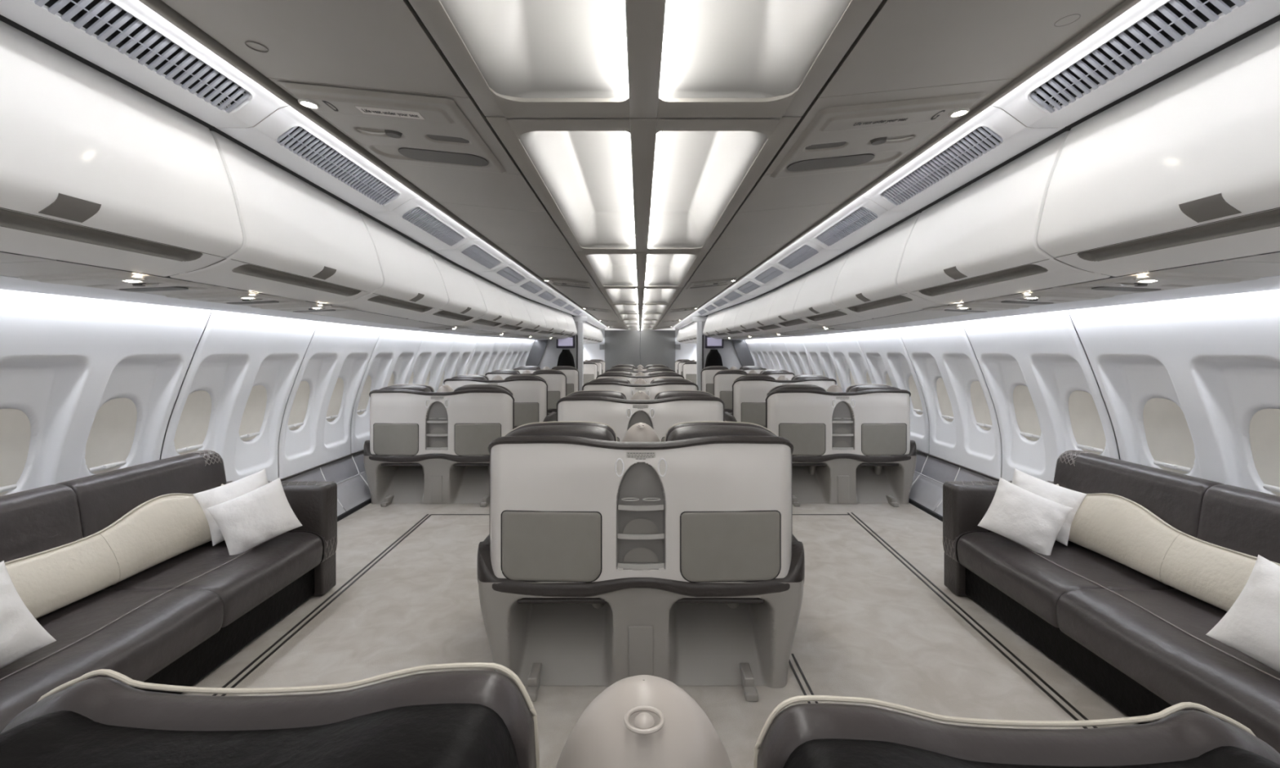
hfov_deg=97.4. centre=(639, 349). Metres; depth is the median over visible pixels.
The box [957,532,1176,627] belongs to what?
seat cushion
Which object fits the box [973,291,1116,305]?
unit
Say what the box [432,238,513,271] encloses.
ceiling vent
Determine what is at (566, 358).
seat
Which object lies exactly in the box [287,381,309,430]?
window
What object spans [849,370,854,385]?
window
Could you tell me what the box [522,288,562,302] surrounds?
ceiling vent
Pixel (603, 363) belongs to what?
seat
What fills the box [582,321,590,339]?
bin
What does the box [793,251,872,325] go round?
bin
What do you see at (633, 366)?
seat
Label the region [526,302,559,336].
bin
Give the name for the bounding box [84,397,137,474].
window
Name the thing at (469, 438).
tray
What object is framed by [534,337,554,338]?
unit
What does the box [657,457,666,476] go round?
lamp
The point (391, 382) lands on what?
window
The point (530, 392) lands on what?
seat
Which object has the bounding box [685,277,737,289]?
unit
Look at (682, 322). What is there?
ceiling vent
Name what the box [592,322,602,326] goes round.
ceiling vent
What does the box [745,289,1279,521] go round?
wall
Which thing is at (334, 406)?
window
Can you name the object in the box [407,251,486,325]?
bin
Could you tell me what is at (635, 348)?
wall
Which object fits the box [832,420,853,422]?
shelf
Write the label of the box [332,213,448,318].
bin
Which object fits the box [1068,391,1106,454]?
window
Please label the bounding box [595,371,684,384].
seat
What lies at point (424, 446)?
seat
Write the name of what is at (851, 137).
unit
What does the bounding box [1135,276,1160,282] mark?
light
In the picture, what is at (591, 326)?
bin
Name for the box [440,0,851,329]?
light
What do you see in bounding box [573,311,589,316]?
ceiling vent
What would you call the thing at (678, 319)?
unit
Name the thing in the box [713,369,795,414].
seat
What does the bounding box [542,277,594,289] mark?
unit
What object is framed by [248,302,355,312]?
unit
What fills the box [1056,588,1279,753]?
seat cushion
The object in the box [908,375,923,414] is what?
window
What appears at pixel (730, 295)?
ceiling vent
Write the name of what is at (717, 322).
bin
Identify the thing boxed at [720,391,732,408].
tray
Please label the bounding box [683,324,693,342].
bin
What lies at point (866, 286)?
bin
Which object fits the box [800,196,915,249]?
ceiling vent
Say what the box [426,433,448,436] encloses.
shelf
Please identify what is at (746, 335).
unit
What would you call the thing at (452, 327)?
unit
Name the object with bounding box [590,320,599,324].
ceiling vent
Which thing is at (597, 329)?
bin
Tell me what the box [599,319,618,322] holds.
unit
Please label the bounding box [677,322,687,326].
ceiling vent
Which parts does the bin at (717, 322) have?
bin door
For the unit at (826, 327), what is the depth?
5.45 m
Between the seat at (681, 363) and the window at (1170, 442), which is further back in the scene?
the seat at (681, 363)
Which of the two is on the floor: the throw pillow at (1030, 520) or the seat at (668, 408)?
the seat at (668, 408)
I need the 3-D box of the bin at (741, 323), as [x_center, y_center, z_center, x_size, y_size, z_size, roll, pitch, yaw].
[1.688,-0.492,8.415,0.385,0.532,1.180,0,0,0]
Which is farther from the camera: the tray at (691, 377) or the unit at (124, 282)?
the tray at (691, 377)
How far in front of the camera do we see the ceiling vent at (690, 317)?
14.35 m
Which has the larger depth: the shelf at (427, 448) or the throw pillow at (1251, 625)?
the shelf at (427, 448)
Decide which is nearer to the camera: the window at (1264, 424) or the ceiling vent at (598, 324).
the window at (1264, 424)
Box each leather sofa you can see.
[0,449,337,733]
[942,449,1279,753]
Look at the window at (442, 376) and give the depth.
7.80 m
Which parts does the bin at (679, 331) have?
door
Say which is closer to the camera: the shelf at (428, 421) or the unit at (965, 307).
the unit at (965, 307)
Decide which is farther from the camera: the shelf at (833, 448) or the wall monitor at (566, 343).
the wall monitor at (566, 343)
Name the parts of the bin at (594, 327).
door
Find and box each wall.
[0,289,534,521]
[525,316,587,391]
[583,328,696,361]
[604,330,675,370]
[692,316,754,391]
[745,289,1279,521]
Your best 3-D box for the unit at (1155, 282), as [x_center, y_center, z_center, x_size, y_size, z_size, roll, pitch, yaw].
[1.860,-0.245,2.060,0.367,0.039,0.482,0,0,0]
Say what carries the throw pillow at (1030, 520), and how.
on the leather sofa at (1138, 641)
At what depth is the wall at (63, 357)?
3.41 m
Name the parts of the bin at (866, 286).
latch plate, bin door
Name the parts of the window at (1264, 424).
shade handle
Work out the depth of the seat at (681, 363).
17.44 m
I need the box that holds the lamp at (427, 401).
[425,399,429,408]
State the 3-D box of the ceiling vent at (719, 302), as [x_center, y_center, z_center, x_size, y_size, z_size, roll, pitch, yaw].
[1.427,-0.810,9.555,0.425,0.105,1.173,0,0,0]
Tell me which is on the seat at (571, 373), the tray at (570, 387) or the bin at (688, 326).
the tray at (570, 387)
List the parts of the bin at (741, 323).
bin door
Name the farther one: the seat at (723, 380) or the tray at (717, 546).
the seat at (723, 380)
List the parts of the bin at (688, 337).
door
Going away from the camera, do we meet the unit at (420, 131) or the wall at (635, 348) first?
the unit at (420, 131)
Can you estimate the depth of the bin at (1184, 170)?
1.51 m
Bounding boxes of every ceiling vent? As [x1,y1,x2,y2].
[0,0,288,128]
[215,106,419,211]
[364,196,479,249]
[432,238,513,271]
[473,262,534,285]
[501,277,551,295]
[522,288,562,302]
[538,296,571,307]
[554,302,578,311]
[565,307,584,315]
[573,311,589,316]
[586,317,596,323]
[587,315,593,320]
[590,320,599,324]
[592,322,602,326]
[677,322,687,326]
[680,320,689,324]
[683,317,693,323]
[686,315,692,320]
[690,311,706,316]
[695,307,714,315]
[701,302,725,311]
[708,296,741,307]
[717,288,757,302]
[728,277,778,295]
[745,262,806,285]
[766,238,847,271]
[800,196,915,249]
[860,106,1064,211]
[991,0,1279,128]
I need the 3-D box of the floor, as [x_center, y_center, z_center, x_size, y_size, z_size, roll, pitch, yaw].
[0.000,1.440,10.600,5.120,0.060,23.200,0,0,0]
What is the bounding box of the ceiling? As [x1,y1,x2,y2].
[0,0,1279,343]
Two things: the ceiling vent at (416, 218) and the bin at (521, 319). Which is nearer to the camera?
the ceiling vent at (416, 218)
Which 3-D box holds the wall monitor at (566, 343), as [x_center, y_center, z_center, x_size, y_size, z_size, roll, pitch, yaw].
[-1.700,-0.195,12.871,0.420,0.310,0.108,0,0,0]
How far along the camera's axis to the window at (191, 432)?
3.47 m
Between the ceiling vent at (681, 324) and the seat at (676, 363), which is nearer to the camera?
the ceiling vent at (681, 324)
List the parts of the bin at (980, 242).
latch plate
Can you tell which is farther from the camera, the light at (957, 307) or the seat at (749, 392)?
the seat at (749, 392)
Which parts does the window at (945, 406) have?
shade handle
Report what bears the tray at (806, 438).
on the seat at (855, 446)
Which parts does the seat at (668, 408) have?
backrest, backrest, edge trim, backrest, backrest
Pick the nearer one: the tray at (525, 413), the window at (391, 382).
the window at (391, 382)
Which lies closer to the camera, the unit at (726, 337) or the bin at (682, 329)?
the unit at (726, 337)
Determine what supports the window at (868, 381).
in the wall at (1216, 357)
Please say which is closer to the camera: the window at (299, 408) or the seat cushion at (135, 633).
the seat cushion at (135, 633)
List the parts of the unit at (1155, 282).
len blade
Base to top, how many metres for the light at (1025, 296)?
0.014 m
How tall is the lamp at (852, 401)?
0.078 m
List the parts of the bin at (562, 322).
bin door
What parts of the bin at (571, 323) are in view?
bin door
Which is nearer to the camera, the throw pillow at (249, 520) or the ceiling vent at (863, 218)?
the throw pillow at (249, 520)
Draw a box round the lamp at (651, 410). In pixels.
[649,408,654,417]
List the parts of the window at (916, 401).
shade handle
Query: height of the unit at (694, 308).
0.066 m
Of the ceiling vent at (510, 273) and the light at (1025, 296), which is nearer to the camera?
the light at (1025, 296)
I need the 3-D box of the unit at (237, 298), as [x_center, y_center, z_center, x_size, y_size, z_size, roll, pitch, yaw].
[-1.881,-0.242,2.650,0.367,0.039,0.482,0,0,0]
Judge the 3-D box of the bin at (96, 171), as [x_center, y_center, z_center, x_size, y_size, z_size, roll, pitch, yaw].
[-1.529,-0.515,1.395,0.291,0.519,1.172,0,0,0]
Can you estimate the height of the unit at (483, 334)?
0.039 m
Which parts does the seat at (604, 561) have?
armrest, backrest, backrest, motor, edge trim, access panel, backrest, backrest, motor, armrest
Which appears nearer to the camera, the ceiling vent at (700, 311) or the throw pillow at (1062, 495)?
the throw pillow at (1062, 495)
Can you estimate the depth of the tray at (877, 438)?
5.12 m
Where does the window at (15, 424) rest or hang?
in the wall at (63, 357)
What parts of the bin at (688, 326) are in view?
door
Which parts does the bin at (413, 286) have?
bin door, latch plate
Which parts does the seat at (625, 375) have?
backrest, edge trim, backrest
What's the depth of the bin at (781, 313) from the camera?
5.99 m
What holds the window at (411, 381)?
in the wall at (63, 357)
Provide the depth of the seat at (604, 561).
2.34 m
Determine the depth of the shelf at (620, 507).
2.34 m
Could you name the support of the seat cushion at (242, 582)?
on the leather sofa at (174, 621)
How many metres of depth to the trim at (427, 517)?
3.00 m
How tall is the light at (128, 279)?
0.014 m
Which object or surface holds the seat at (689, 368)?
on the floor
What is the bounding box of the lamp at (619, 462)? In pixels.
[614,457,624,476]
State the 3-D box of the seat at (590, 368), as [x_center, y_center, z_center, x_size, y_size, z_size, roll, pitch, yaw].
[-1.860,0.868,15.898,1.426,1.081,0.865,0,0,0]
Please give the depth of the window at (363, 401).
5.63 m
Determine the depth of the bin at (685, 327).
18.53 m
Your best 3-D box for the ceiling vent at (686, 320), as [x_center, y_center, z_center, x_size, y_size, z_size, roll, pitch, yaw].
[1.339,-0.811,15.405,0.294,0.088,1.166,0,0,0]
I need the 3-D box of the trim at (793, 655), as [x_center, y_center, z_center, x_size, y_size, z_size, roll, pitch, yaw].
[0.690,1.408,1.800,0.039,0.004,1.600,0,0,0]
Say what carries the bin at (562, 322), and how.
attached to the ceiling
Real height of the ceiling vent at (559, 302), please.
0.105 m
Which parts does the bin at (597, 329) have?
door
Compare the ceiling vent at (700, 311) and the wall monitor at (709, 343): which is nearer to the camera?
the ceiling vent at (700, 311)
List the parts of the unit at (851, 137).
mask door, len blade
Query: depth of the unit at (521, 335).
9.20 m
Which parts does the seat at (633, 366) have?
backrest, edge trim, backrest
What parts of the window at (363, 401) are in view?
shade handle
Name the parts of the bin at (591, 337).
door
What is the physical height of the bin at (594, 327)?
0.519 m
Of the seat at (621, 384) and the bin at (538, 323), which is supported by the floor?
the seat at (621, 384)
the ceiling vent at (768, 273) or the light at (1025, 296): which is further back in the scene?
the ceiling vent at (768, 273)
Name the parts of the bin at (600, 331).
door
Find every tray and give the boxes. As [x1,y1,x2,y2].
[373,422,418,455]
[453,422,501,455]
[500,510,602,582]
[514,402,538,426]
[547,391,559,408]
[566,383,573,395]
[583,373,594,384]
[680,510,781,582]
[685,373,696,383]
[706,383,713,395]
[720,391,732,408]
[741,402,765,426]
[778,422,826,455]
[861,422,906,455]
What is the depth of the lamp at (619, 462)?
2.34 m
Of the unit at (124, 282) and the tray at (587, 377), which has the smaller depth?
the unit at (124, 282)
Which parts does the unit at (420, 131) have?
len blade, mask door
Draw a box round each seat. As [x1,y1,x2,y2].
[0,662,1279,767]
[363,384,514,506]
[443,374,555,428]
[477,421,804,702]
[484,369,566,421]
[512,365,578,395]
[555,390,724,441]
[556,349,575,368]
[582,377,698,399]
[583,359,605,373]
[583,361,597,384]
[585,360,602,375]
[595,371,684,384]
[604,367,675,376]
[611,364,669,370]
[674,359,696,373]
[677,360,694,375]
[682,361,696,383]
[701,365,767,395]
[704,349,723,368]
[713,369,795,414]
[724,374,836,427]
[765,384,916,506]
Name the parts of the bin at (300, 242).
latch plate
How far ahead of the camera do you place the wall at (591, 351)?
21.95 m
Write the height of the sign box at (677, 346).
0.200 m
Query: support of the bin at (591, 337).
attached to the ceiling
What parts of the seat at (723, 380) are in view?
backrest, edge trim, backrest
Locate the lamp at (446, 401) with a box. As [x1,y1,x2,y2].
[444,399,448,407]
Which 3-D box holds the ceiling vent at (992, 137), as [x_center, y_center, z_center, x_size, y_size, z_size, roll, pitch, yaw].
[1.371,-0.815,2.535,0.356,0.099,1.173,0,0,0]
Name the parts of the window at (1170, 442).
shade handle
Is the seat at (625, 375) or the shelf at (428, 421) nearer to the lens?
the shelf at (428, 421)
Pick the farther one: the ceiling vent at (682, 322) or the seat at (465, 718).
the ceiling vent at (682, 322)
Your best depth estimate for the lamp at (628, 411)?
4.34 m
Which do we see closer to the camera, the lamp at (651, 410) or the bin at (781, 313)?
the lamp at (651, 410)
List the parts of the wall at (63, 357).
sidewall panel, sidewall panel, dado rail, dado panel, sidewall panel, panel, sidewall panel, sidewall panel, sidewall panel, sidewall panel, sidewall panel, sidewall panel, sidewall panel, sidewall panel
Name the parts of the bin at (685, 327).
door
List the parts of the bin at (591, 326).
door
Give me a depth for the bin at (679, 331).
20.90 m
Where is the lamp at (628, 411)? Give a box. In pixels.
[626,408,631,417]
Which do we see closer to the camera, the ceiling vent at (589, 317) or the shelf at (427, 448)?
the shelf at (427, 448)
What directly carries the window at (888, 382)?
in the wall at (1216, 357)
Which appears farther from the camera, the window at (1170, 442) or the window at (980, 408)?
the window at (980, 408)
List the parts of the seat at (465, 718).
backrest, backrest, backrest, backrest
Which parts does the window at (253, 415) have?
shade handle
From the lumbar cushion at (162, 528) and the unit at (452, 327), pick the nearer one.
the lumbar cushion at (162, 528)
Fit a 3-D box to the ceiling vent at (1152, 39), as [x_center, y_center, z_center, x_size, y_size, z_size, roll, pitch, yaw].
[1.339,-0.816,1.365,0.299,0.098,1.167,0,0,0]
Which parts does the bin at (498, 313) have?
bin door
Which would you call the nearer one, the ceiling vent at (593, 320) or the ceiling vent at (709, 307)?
the ceiling vent at (709, 307)
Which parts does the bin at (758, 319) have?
bin door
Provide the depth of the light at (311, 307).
3.02 m
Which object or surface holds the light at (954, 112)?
attached to the unit at (851, 137)
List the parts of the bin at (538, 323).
bin door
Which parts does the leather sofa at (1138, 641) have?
leg, arm, backrest, backrest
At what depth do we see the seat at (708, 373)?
11.18 m
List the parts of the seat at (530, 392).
backrest, edge trim, backrest, armrest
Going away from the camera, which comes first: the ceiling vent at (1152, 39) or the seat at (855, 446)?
the ceiling vent at (1152, 39)
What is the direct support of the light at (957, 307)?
attached to the unit at (965, 307)
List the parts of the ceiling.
aisle edge trim, aisle ceiling panel, edge rail, edge rail, edge rail, edge rail, edge rail, edge rail, edge rail, aisle ceiling panel, aisle edge trim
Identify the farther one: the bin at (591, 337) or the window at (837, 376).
the bin at (591, 337)
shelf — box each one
[426,420,447,422]
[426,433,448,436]
[426,447,448,449]
[617,504,663,511]
[617,533,664,539]
[617,562,664,569]
[831,433,853,436]
[831,447,853,449]
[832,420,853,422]
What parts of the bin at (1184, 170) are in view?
latch plate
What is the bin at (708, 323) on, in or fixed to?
attached to the ceiling
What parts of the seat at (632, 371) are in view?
backrest, edge trim, backrest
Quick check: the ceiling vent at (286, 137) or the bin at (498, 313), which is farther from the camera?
the bin at (498, 313)
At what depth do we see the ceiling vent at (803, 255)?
4.78 m
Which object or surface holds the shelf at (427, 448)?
attached to the seat at (424, 446)
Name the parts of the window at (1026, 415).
shade handle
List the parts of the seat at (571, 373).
backrest, edge trim, backrest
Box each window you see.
[0,408,31,496]
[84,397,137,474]
[173,391,211,454]
[238,385,266,440]
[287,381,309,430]
[325,377,343,422]
[356,375,371,414]
[387,373,394,386]
[408,371,413,384]
[425,370,430,385]
[438,371,444,388]
[835,371,841,388]
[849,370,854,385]
[866,371,871,384]
[885,373,892,386]
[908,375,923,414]
[936,377,954,422]
[970,381,992,430]
[1013,385,1041,440]
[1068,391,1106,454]
[1142,397,1195,474]
[1248,408,1279,496]
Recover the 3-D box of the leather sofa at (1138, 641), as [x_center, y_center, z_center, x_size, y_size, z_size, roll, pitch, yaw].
[2.167,0.980,2.308,0.770,0.836,2.055,0,0,0]
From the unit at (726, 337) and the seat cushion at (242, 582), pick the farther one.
the unit at (726, 337)
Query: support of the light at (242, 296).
attached to the unit at (237, 298)
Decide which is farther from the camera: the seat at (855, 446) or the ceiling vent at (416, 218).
the seat at (855, 446)
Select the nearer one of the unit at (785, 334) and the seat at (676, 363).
the unit at (785, 334)
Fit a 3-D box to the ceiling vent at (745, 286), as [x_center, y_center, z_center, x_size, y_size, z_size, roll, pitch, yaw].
[1.451,-0.808,7.215,0.443,0.110,1.166,0,0,0]
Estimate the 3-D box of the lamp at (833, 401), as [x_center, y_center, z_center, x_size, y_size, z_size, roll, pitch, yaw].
[1.766,0.490,5.131,0.040,0.078,0.007,0,0,0]
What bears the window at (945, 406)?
in the wall at (1216, 357)
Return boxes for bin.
[0,20,242,276]
[169,130,382,305]
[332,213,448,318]
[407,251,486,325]
[454,272,511,330]
[484,286,531,333]
[507,296,546,335]
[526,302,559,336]
[543,307,568,337]
[556,311,577,338]
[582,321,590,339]
[583,322,593,341]
[586,324,596,342]
[589,326,599,342]
[591,327,601,342]
[595,328,603,342]
[676,328,684,342]
[678,327,688,342]
[680,326,690,342]
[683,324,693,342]
[686,322,696,341]
[689,321,697,339]
[702,311,723,338]
[711,307,736,337]
[720,302,753,336]
[733,296,772,335]
[748,286,795,333]
[768,272,825,330]
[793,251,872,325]
[831,213,947,318]
[897,130,1110,305]
[1037,20,1279,276]
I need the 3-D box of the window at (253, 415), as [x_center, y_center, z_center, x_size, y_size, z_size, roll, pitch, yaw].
[-2.749,0.448,3.997,0.067,0.394,0.274,0,0,0]
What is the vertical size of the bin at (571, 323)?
0.520 m
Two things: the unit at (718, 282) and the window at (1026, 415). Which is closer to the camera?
the window at (1026, 415)
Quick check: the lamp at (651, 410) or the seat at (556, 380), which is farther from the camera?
the seat at (556, 380)
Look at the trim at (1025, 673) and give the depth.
2.78 m
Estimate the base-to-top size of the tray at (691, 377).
0.295 m
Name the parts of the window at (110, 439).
shade handle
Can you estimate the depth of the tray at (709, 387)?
11.16 m
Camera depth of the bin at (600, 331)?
20.90 m
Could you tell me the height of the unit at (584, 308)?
0.066 m
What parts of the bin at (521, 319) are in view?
bin door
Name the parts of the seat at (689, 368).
edge trim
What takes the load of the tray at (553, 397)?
on the seat at (556, 380)
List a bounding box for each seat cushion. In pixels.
[0,588,223,733]
[103,532,322,627]
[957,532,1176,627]
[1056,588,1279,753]
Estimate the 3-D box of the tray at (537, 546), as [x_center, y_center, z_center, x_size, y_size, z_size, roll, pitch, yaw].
[-0.370,0.818,2.341,0.426,0.295,0.006,0,0,3]
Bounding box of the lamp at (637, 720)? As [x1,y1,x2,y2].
[623,706,665,734]
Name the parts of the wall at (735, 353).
post, panel, trim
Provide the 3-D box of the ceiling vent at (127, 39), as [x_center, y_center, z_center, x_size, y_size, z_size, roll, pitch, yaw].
[-1.339,-0.816,1.365,0.299,0.098,1.167,0,0,0]
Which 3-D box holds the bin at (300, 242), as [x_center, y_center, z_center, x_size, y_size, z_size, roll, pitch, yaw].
[-1.567,-0.513,2.566,0.312,0.524,1.180,0,0,-2]
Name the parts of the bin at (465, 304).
bin door, latch plate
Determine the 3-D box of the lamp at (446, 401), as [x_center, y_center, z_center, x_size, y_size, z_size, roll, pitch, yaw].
[-1.766,0.490,5.131,0.040,0.078,0.007,0,0,0]
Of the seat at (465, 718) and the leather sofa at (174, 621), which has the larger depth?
the leather sofa at (174, 621)
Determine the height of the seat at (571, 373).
1.081 m
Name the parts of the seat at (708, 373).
backrest, edge trim, backrest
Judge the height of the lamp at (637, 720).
0.010 m
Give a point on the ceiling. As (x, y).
(639, 144)
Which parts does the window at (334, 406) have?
shade handle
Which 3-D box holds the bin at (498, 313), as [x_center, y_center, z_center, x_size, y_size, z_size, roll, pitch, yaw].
[-1.687,-0.493,6.075,0.383,0.528,1.180,0,0,0]
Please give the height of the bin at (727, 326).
0.532 m
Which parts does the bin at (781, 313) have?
bin door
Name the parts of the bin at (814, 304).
latch plate, bin door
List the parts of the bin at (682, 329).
door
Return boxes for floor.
[181,502,1138,767]
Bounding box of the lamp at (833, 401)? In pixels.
[831,399,835,407]
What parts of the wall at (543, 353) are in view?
trim, panel, post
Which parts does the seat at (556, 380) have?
backrest, edge trim, backrest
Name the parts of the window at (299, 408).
shade handle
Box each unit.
[16,272,227,293]
[163,291,306,305]
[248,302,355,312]
[277,81,506,173]
[417,325,467,329]
[475,333,509,335]
[509,335,534,337]
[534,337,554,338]
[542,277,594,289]
[582,306,611,312]
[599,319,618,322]
[661,319,680,322]
[668,306,697,312]
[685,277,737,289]
[725,337,745,338]
[745,335,770,337]
[768,91,989,177]
[770,333,804,335]
[812,325,862,329]
[924,302,1031,312]
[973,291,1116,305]
[1052,272,1263,293]
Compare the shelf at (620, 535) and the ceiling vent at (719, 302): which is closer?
the shelf at (620, 535)
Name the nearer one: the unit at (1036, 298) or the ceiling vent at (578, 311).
the unit at (1036, 298)
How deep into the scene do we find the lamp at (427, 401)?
5.13 m
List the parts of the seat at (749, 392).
armrest, backrest, edge trim, backrest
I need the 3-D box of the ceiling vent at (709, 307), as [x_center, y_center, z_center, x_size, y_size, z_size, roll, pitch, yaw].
[1.399,-0.813,10.725,0.389,0.100,1.172,0,0,0]
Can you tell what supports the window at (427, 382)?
in the wall at (63, 357)
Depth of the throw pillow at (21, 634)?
1.83 m
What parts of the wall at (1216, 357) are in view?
sidewall panel, sidewall panel, sidewall panel, sidewall panel, sidewall panel, sidewall panel, sidewall panel, sidewall panel, panel, sidewall panel, dado panel, dado rail, sidewall panel, sidewall panel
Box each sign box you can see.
[600,344,604,349]
[675,344,679,349]
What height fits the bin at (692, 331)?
0.519 m
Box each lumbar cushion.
[4,484,223,618]
[1056,484,1279,611]
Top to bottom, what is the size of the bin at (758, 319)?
0.528 m
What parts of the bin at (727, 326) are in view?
bin door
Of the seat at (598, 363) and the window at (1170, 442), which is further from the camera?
the seat at (598, 363)
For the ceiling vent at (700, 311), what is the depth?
11.81 m
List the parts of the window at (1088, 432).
shade handle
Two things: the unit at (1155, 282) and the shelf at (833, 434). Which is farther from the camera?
the shelf at (833, 434)
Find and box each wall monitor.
[556,334,575,348]
[704,334,723,348]
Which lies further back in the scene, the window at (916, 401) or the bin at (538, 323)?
the bin at (538, 323)
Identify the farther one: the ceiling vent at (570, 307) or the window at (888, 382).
the ceiling vent at (570, 307)
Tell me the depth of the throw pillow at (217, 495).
2.94 m
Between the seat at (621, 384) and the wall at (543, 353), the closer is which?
the seat at (621, 384)
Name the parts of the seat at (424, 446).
backrest, backrest, access panel, edge trim, backrest, backrest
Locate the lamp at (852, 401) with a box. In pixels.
[850,399,854,408]
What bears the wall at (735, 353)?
on the floor
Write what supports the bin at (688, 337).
attached to the ceiling
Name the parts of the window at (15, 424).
shade handle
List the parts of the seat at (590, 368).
edge trim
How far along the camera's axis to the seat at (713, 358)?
12.66 m
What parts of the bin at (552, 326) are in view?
bin door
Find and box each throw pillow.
[0,560,56,668]
[192,468,268,546]
[206,477,302,555]
[977,477,1073,555]
[1011,468,1087,546]
[1205,554,1279,672]
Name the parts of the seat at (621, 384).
backrest, backrest, edge trim, backrest, backrest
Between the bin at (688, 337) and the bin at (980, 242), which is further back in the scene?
the bin at (688, 337)
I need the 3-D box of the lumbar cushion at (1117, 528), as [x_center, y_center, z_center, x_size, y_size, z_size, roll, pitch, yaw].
[2.302,0.860,2.295,0.166,0.313,1.750,0,0,0]
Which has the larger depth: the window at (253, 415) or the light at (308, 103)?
the window at (253, 415)
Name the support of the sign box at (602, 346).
attached to the wall at (635, 348)
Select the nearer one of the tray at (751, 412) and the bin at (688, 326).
the tray at (751, 412)
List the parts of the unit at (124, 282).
len blade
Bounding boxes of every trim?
[212,514,489,696]
[788,653,817,703]
[792,512,1097,728]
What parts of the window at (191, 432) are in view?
shade handle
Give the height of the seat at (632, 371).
1.081 m
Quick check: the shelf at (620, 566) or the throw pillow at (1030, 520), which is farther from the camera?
the throw pillow at (1030, 520)
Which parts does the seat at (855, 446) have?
backrest, backrest, motor, edge trim, access panel, backrest, backrest, motor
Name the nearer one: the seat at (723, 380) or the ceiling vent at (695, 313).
the seat at (723, 380)
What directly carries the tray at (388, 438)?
on the seat at (424, 446)
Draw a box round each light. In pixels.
[119,276,144,282]
[239,294,257,298]
[297,98,319,108]
[310,306,323,308]
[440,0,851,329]
[948,107,969,117]
[956,306,969,308]
[1022,294,1040,298]
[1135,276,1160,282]
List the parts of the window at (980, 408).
shade handle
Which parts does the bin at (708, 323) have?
bin door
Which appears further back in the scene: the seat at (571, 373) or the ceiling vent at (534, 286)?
the seat at (571, 373)

